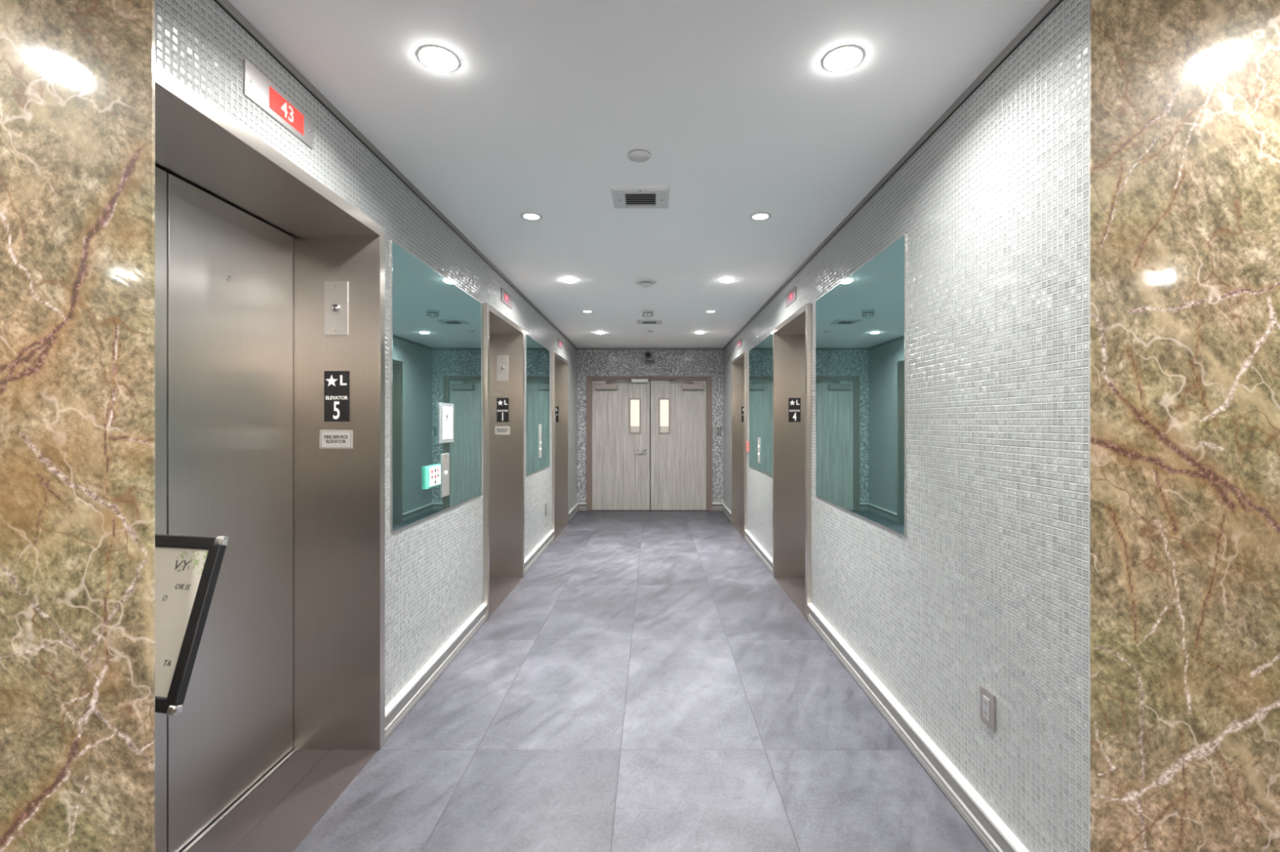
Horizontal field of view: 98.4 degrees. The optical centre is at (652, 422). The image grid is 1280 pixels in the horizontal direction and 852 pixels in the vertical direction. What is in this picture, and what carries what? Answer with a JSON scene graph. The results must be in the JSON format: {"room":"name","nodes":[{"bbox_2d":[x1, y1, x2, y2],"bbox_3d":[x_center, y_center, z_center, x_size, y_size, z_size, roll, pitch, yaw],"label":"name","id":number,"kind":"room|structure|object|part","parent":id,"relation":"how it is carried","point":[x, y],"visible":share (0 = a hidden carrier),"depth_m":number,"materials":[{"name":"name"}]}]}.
{"room":"lobby","nodes":[
{"label":"lobby","id":0,"kind":"room"},
{"bbox_2d":[0,0,155,851],"bbox_3d":[-1.539,0.113,1.304,0.720,2.635,0.008,0,0,0],"label":"wall","id":1,"kind":"structure","parent":0,"point":[77,77],"depth_m":1.30,"materials":[{"name":"stone"}]},
{"bbox_2d":[155,0,577,706],"bbox_3d":[-1.430,0.113,5.115,0.420,2.635,7.610,0,0,0],"label":"wall","id":2,"kind":"structure","parent":0,"point":[434,563],"depth_m":2.71,"materials":[{"name":"tile"}]},
{"bbox_2d":[155,63,385,851],"bbox_3d":[-1.409,0.285,1.883,0.438,2.290,1.145,0,0,0],"label":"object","id":3,"kind":"object","parent":2,"relation":"attached to","point":[291,655],"visible":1,"depth_m":2.16,"materials":[{"name":"metal"}]},
{"bbox_3d":[-1.573,0.306,1.549,0.011,2.227,0.466,0,0,0],"label":"door panel","id":4,"kind":"part","parent":3,"relation":"part of","materials":[{"name":"metal"}]},
{"bbox_3d":[-1.573,0.306,2.098,0.011,2.227,0.619,0,0,0],"label":"door panel","id":5,"kind":"part","parent":3,"relation":"part of","materials":[{"name":"metal"}]},
{"bbox_3d":[-1.558,1.427,1.861,0.015,0.005,1.097,0,0,0],"label":"sill","id":6,"kind":"part","parent":3,"relation":"part of","materials":[{"name":"metal"}]},
{"bbox_2d":[324,281,348,335],"bbox_3d":[-1.371,-0.494,2.401,0.103,0.230,0.018,0,0,0],"label":"switch","id":7,"kind":"object","parent":3,"relation":"attached to","point":[335,293],"visible":1,"depth_m":2.39,"materials":[{"name":"metal"}]},
{"bbox_2d":[320,430,352,448],"bbox_3d":[-1.381,0.074,2.408,0.143,0.081,0.004,0,0,0],"label":"plate","id":8,"kind":"object","parent":3,"relation":"attached to","point":[329,439],"visible":1,"depth_m":2.41,"materials":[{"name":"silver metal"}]},
{"bbox_2d":[324,371,349,422],"bbox_3d":[-1.378,-0.114,2.407,0.110,0.221,0.005,0,0,0],"label":"number sign","id":9,"kind":"object","parent":3,"relation":"attached to","point":[336,384],"visible":1,"depth_m":2.41,"materials":[{"name":"black plastic"}]},
{"bbox_2d":[244,58,313,149],"bbox_3d":[-1.216,-1.031,1.810,0.008,0.108,0.330,0,0,0],"label":"indicator","id":10,"kind":"object","parent":2,"relation":"attached to","point":[258,88],"visible":1,"depth_m":1.78,"materials":[{"name":"metal"}]},
{"bbox_2d":[391,240,481,532],"bbox_3d":[-1.216,-0.169,3.244,0.006,1.359,1.349,0,0,0],"label":"wall mirror","id":11,"kind":"object","parent":2,"relation":"attached to","point":[436,325],"visible":1,"depth_m":2.98,"materials":[{"name":"mirror"}]},
{"bbox_2d":[424,463,440,489],"bbox_3d":[-1.205,0.295,3.028,0.015,0.120,0.200,0,0,0],"label":"placard","id":12,"kind":"object","parent":11,"relation":"attached to","point":[432,473],"visible":1,"depth_m":3.00,"materials":[{"name":"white plastic"}]},
{"bbox_2d":[441,453,448,497],"bbox_3d":[-1.207,0.306,3.220,0.012,0.248,0.110,0,0,0],"label":"panel","id":13,"kind":"object","parent":11,"relation":"attached to","point":[445,457],"visible":1,"depth_m":3.21,"materials":[{"name":"metal"}]},
{"bbox_2d":[438,402,453,444],"bbox_3d":[-1.206,0.004,3.232,0.013,0.232,0.224,0,0,0],"label":"notice","id":14,"kind":"object","parent":11,"relation":"attached to","point":[446,411],"visible":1,"depth_m":3.21,"materials":[{"name":"white paper"}]},
{"bbox_2d":[385,502,578,740],"bbox_3d":[-1.206,1.365,5.688,0.027,0.130,6.465,0,0,0],"label":"baseboard","id":15,"kind":"structure","parent":2,"relation":"attached to","point":[408,697],"depth_m":3.10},
{"bbox_2d":[483,302,524,621],"bbox_3d":[-1.409,0.285,4.545,0.438,2.290,1.140,0,0,0],"label":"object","id":16,"kind":"object","parent":2,"relation":"attached to","point":[503,455],"visible":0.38,"depth_m":5.07,"materials":[{"name":"metal"}]},
{"bbox_2d":[496,398,508,422],"bbox_3d":[-1.378,-0.114,5.067,0.110,0.221,0.005,0,0,0],"label":"number sign","id":17,"kind":"object","parent":16,"relation":"attached to","point":[502,404],"visible":1,"depth_m":5.07,"materials":[{"name":"black plastic"}]},
{"bbox_2d":[497,355,507,381],"bbox_3d":[-1.376,-0.494,5.061,0.090,0.224,0.018,0,0,0],"label":"switch","id":18,"kind":"object","parent":16,"relation":"attached to","point":[502,361],"visible":1,"depth_m":5.05,"materials":[{"name":"metal"}]},
{"bbox_2d":[494,426,510,435],"bbox_3d":[-1.381,0.074,5.068,0.143,0.081,0.004,0,0,0],"label":"plate","id":19,"kind":"object","parent":16,"relation":"attached to","point":[499,430],"visible":1,"depth_m":5.07,"materials":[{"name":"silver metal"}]},
{"bbox_2d":[501,287,511,309],"bbox_3d":[-1.216,-1.031,4.600,0.008,0.108,0.330,0,0,0],"label":"indicator","id":20,"kind":"object","parent":2,"relation":"attached to","point":[506,298],"visible":1,"depth_m":4.58,"materials":[{"name":"silver metal"}]},
{"bbox_2d":[525,333,549,475],"bbox_3d":[-1.216,-0.169,5.900,0.006,1.359,1.206,0,0,0],"label":"wall mirror","id":21,"kind":"object","parent":2,"relation":"attached to","point":[537,356],"visible":1,"depth_m":5.73,"materials":[{"name":"mirror"}]},
{"bbox_2d":[538,424,541,457],"bbox_3d":[-1.207,0.200,5.930,0.012,0.360,0.110,0,0,0],"label":"panel","id":22,"kind":"object","parent":21,"relation":"attached to","point":[540,425],"visible":1,"depth_m":5.91,"materials":[{"name":"metal"}]},
{"bbox_2d":[551,351,568,540],"bbox_3d":[-1.409,0.285,7.245,0.438,2.290,1.120,0,0,0],"label":"entrance","id":23,"kind":"object","parent":2,"relation":"attached to","point":[560,366],"visible":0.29,"depth_m":7.76,"materials":[{"name":"metal"}]},
{"bbox_2d":[555,406,558,422],"bbox_3d":[-1.378,-0.114,7.757,0.110,0.221,0.005,0,0,0],"label":"number sign","id":24,"kind":"object","parent":23,"relation":"attached to","point":[556,407],"visible":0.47,"depth_m":7.76,"materials":[{"name":"black plastic"}]},
{"bbox_2d":[558,338,562,349],"bbox_3d":[-1.216,-1.031,7.270,0.008,0.108,0.330,0,0,0],"label":"indicator","id":25,"kind":"object","parent":2,"relation":"attached to","point":[560,342],"visible":1,"depth_m":7.25,"materials":[{"name":"silver metal"}]},
{"bbox_2d":[178,511,989,851],"bbox_3d":[0.000,1.480,2.435,12.000,0.100,13.270,0,0,0],"label":"floor","id":26,"kind":"structure","parent":0,"point":[648,683],"depth_m":2.54,"materials":[{"name":"grey tile"}]},
{"bbox_2d":[155,533,229,715],"bbox_3d":[-1.397,0.877,1.469,0.306,1.106,0.313,0,0,11],"label":"sign stand","id":27,"kind":"object","parent":26,"relation":"on","point":[188,567],"visible":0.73,"depth_m":1.54,"materials":[{"name":"black metal"}]},
{"bbox_3d":[-1.394,0.749,1.484,0.260,0.040,0.031,0,0,11],"label":"frame rail","id":28,"kind":"part","parent":27,"relation":"part of","materials":[{"name":"black metal"}]},
{"bbox_2d":[155,546,208,697],"bbox_3d":[-1.383,0.547,1.542,0.252,0.374,0.160,0,0,0],"label":"poster","id":29,"kind":"object","parent":27,"relation":"attached to","point":[181,573],"depth_m":1.53,"materials":[{"name":"grey paper"}]},
{"bbox_3d":[-1.370,0.347,1.605,0.260,0.040,0.031,0,0,11],"label":"frame rail","id":30,"kind":"part","parent":27,"relation":"part of","materials":[{"name":"black metal"}]},
{"bbox_2d":[227,0,1049,347],"bbox_3d":[0.000,-1.265,2.435,12.000,0.120,13.270,0,0,0],"label":"ceiling","id":31,"kind":"structure","parent":0,"point":[736,110],"depth_m":2.18,"materials":[{"name":"white paint"}]},
{"bbox_2d":[417,45,458,71],"bbox_3d":[-0.710,-1.197,1.830,0.128,0.016,0.128,0,0,0],"label":"recessed light","id":32,"kind":"object","parent":31,"relation":"in","point":[437,59],"visible":1,"depth_m":1.81,"materials":[{"name":"white plastic"}]},
{"bbox_2d":[520,212,542,221],"bbox_3d":[-0.710,-1.204,3.230,0.128,0.003,0.128,0,0,0],"label":"recessed light","id":33,"kind":"object","parent":31,"relation":"in","point":[531,216],"visible":1,"depth_m":3.23,"materials":[{"name":"white plastic"}]},
{"bbox_2d":[561,278,576,283],"bbox_3d":[-0.710,-1.197,4.680,0.128,0.016,0.128,0,0,0],"label":"recessed light","id":34,"kind":"object","parent":31,"relation":"in","point":[565,280],"visible":1,"depth_m":4.65,"materials":[{"name":"white plastic"}]},
{"bbox_2d":[581,310,593,312],"bbox_3d":[-0.710,-1.204,6.000,0.128,0.003,0.128,0,0,0],"label":"recessed light","id":35,"kind":"object","parent":31,"relation":"in","point":[584,311],"visible":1,"depth_m":5.98,"materials":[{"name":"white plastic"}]},
{"bbox_2d":[627,150,650,162],"bbox_3d":[-0.062,-1.201,2.490,0.104,0.008,0.104,0,0,0],"label":"sprinkler cover","id":36,"kind":"object","parent":31,"relation":"attached to","point":[638,156],"visible":1,"depth_m":2.48,"materials":[{"name":"white plastic"}]},
{"bbox_2d":[610,186,669,208],"bbox_3d":[-0.065,-1.197,2.960,0.300,0.016,0.270,0,0,0],"label":"ceiling vent","id":37,"kind":"object","parent":31,"relation":"in","point":[623,197],"visible":1,"depth_m":2.93,"materials":[{"name":"white plastic"}]},
{"bbox_2d":[635,278,657,287],"bbox_3d":[-0.060,-1.183,4.720,0.188,0.043,0.188,0,0,0],"label":"smoke detector","id":38,"kind":"object","parent":31,"relation":"attached to","point":[645,282],"visible":1,"depth_m":4.68,"materials":[{"name":"white plastic"}]},
{"bbox_2d":[641,309,653,318],"bbox_3d":[-0.055,-1.165,5.950,0.132,0.080,0.132,0,0,0],"label":"smoke detector","id":39,"kind":"object","parent":31,"relation":"attached to","point":[646,313],"visible":1,"depth_m":5.91,"materials":[{"name":"white plastic"}]},
{"bbox_2d":[636,320,662,324],"bbox_3d":[-0.040,-1.197,6.600,0.300,0.016,0.270,0,0,0],"label":"ceiling vent","id":40,"kind":"object","parent":31,"relation":"in","point":[638,322],"visible":1,"depth_m":6.55,"materials":[{"name":"white plastic"}]},
{"bbox_2d":[705,310,716,312],"bbox_3d":[0.630,-1.204,6.000,0.128,0.003,0.128,0,0,0],"label":"recessed light","id":41,"kind":"object","parent":31,"relation":"in","point":[708,311],"visible":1,"depth_m":5.98,"materials":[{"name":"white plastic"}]},
{"bbox_2d":[719,278,734,283],"bbox_3d":[0.630,-1.197,4.680,0.128,0.016,0.128,0,0,0],"label":"recessed light","id":42,"kind":"object","parent":31,"relation":"in","point":[724,280],"visible":1,"depth_m":4.65,"materials":[{"name":"white plastic"}]},
{"bbox_2d":[749,212,771,221],"bbox_3d":[0.630,-1.204,3.230,0.128,0.003,0.128,0,0,0],"label":"recessed light","id":43,"kind":"object","parent":31,"relation":"in","point":[759,216],"visible":1,"depth_m":3.23,"materials":[{"name":"white plastic"}]},
{"bbox_2d":[822,45,863,71],"bbox_3d":[0.630,-1.197,1.830,0.128,0.016,0.128,0,0,0],"label":"recessed light","id":44,"kind":"object","parent":31,"relation":"in","point":[844,59],"visible":1,"depth_m":1.81,"materials":[{"name":"white plastic"}]},
{"bbox_2d":[577,350,723,502],"bbox_3d":[-0.040,0.113,8.995,3.200,2.635,0.150,0,0,0],"label":"wall","id":45,"kind":"structure","parent":0,"point":[589,362],"depth_m":8.92,"materials":[{"name":"tile"}]},
{"bbox_2d":[644,351,652,359],"bbox_3d":[-0.078,-1.086,8.895,0.136,0.136,0.050,0,0,0],"label":"security camera","id":46,"kind":"object","parent":45,"relation":"attached to","point":[647,355],"visible":1,"depth_m":8.91,"materials":[{"name":"grey plastic"}]},
{"bbox_2d":[586,376,711,511],"bbox_3d":[-0.058,0.340,8.966,2.030,2.180,0.199,0,0,0],"label":"door","id":47,"kind":"structure","parent":45,"relation":"in","point":[649,438],"depth_m":8.95,"materials":[{"name":"grey wood"}]},
{"bbox_3d":[-0.547,-0.659,8.888,0.424,0.053,0.043,0,0,3],"label":"closer arm","id":48,"kind":"part","parent":47,"relation":"part of"},
{"bbox_3d":[-0.289,-0.103,8.968,0.146,0.530,0.006,0,0,0],"label":"lite glass","id":49,"kind":"part","parent":47,"relation":"part of","materials":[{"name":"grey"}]},
{"bbox_3d":[-0.289,-0.103,8.946,0.190,0.574,0.008,0,0,0],"label":"lite frame","id":50,"kind":"part","parent":47,"relation":"part of","materials":[{"name":"glass"}]},
{"bbox_3d":[0.187,-0.103,8.968,0.142,0.530,0.006,0,0,0],"label":"lite glass","id":51,"kind":"part","parent":47,"relation":"part of","materials":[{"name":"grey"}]},
{"bbox_3d":[0.188,-0.103,8.946,0.186,0.574,0.008,0,0,0],"label":"lite frame","id":52,"kind":"part","parent":47,"relation":"part of","materials":[{"name":"glass"}]},
{"bbox_3d":[0.464,-0.659,8.888,0.386,0.053,0.043,0,0,-3],"label":"closer arm","id":53,"kind":"part","parent":47,"relation":"part of"},
{"bbox_2d":[644,360,653,364],"bbox_3d":[-0.052,-0.975,8.916,0.150,0.075,0.007,0,0,0],"label":"wall label","id":54,"kind":"object","parent":45,"relation":"attached to","point":[646,362],"visible":1,"depth_m":8.91,"materials":[{"name":"grey plastic"}]},
{"bbox_2d":[577,502,722,511],"bbox_3d":[-0.040,1.365,8.906,2.360,0.130,0.027,0,0,0],"label":"baseboard","id":55,"kind":"structure","parent":45,"relation":"attached to","point":[582,506],"depth_m":8.90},
{"bbox_2d":[716,427,721,435],"bbox_3d":[1.073,0.146,8.913,0.076,0.122,0.013,0,0,0],"label":"wall switch","id":56,"kind":"object","parent":45,"relation":"attached to","point":[718,429],"visible":1,"depth_m":8.91,"materials":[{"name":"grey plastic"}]},
{"bbox_2d":[723,0,1089,851],"bbox_3d":[1.350,0.113,5.179,0.420,2.635,7.481,0,0,0],"label":"wall","id":57,"kind":"structure","parent":0,"point":[987,584],"depth_m":1.86,"materials":[{"name":"tile"}]},
{"bbox_2d":[213,0,1063,350],"bbox_3d":[-0.040,-1.191,5.115,2.360,0.028,7.610,0,0,0],"label":"trim","id":58,"kind":"structure","parent":57,"relation":"attached to","point":[225,4],"depth_m":2.22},
{"bbox_2d":[731,351,746,540],"bbox_3d":[1.329,0.285,7.245,0.438,2.290,1.120,0,0,0],"label":"entrance","id":59,"kind":"object","parent":57,"relation":"attached to","point":[739,365],"visible":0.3,"depth_m":7.76,"materials":[{"name":"metal"}]},
{"bbox_2d":[741,406,743,422],"bbox_3d":[1.302,-0.114,7.757,0.110,0.221,0.005,0,0,0],"label":"number sign","id":60,"kind":"object","parent":59,"relation":"attached to","point":[742,407],"visible":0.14,"depth_m":7.76,"materials":[{"name":"black plastic"}]},
{"bbox_2d":[737,338,741,349],"bbox_3d":[1.136,-1.031,7.250,0.008,0.108,0.330,0,0,0],"label":"indicator","id":61,"kind":"object","parent":57,"relation":"attached to","point":[739,342],"visible":1,"depth_m":7.25,"materials":[{"name":"silver metal"}]},
{"bbox_2d":[746,441,749,452],"bbox_3d":[1.132,0.290,6.582,0.015,0.120,0.120,0,0,0],"label":"placard","id":62,"kind":"object","parent":57,"relation":"attached to","point":[748,442],"visible":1,"depth_m":6.53},
{"bbox_2d":[749,333,772,475],"bbox_3d":[1.136,-0.169,5.860,0.006,1.359,1.286,0,0,0],"label":"wall mirror","id":63,"kind":"object","parent":57,"relation":"attached to","point":[761,355],"visible":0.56,"depth_m":5.77,"materials":[{"name":"mirror"}]},
{"bbox_2d":[757,437,759,462],"bbox_3d":[1.127,0.296,5.870,0.012,0.268,0.110,0,0,0],"label":"panel","id":64,"kind":"object","parent":63,"relation":"attached to","point":[758,438],"visible":1,"depth_m":5.87,"materials":[{"name":"metal"}]},
{"bbox_2d":[785,285,795,307],"bbox_3d":[1.136,-1.031,4.550,0.008,0.108,0.330,0,0,0],"label":"indicator","id":65,"kind":"object","parent":57,"relation":"attached to","point":[790,297],"visible":1,"depth_m":4.54,"materials":[{"name":"silver metal"}]},
{"bbox_2d":[772,302,811,621],"bbox_3d":[1.329,0.285,4.545,0.438,2.290,1.140,0,0,0],"label":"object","id":66,"kind":"object","parent":57,"relation":"attached to","point":[791,339],"visible":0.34,"depth_m":5.07,"materials":[{"name":"metal"}]},
{"bbox_2d":[788,398,800,422],"bbox_3d":[1.302,-0.114,5.067,0.110,0.221,0.005,0,0,0],"label":"number sign","id":67,"kind":"object","parent":66,"relation":"attached to","point":[794,404],"visible":1,"depth_m":5.07,"materials":[{"name":"black plastic"}]},
{"bbox_2d":[815,234,906,536],"bbox_3d":[1.136,-0.169,3.163,0.006,1.359,1.360,0,0,0],"label":"wall mirror","id":68,"kind":"object","parent":57,"relation":"attached to","point":[860,322],"visible":1,"depth_m":2.95,"materials":[{"name":"mirror"}]},
{"bbox_2d":[721,502,1029,851],"bbox_3d":[1.127,1.365,5.179,0.027,0.130,7.481,0,0,0],"label":"baseboard","id":69,"kind":"structure","parent":57,"relation":"attached to","point":[994,834],"depth_m":2.31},
{"bbox_2d":[979,684,995,732],"bbox_3d":[1.134,0.969,1.872,0.011,0.122,0.080,0,0,0],"label":"wall outlet","id":70,"kind":"object","parent":57,"relation":"attached to","point":[987,699],"visible":1,"depth_m":1.86,"materials":[{"name":"plastic"}]},
{"bbox_2d":[982,695,989,721],"bbox_3d":[1.131,0.969,1.872,0.002,0.072,0.036,0,0,0],"label":"socket","id":71,"kind":"object","parent":70,"relation":"attached to","point":[985,698],"depth_m":1.87,"materials":[{"name":"plastic"}]},
{"bbox_2d":[1089,0,1279,851],"bbox_3d":[1.500,0.113,1.437,0.720,2.635,0.004,0,0,0],"label":"wall","id":72,"kind":"structure","parent":0,"point":[1184,95],"depth_m":1.44,"materials":[{"name":"stone"}]}
]}

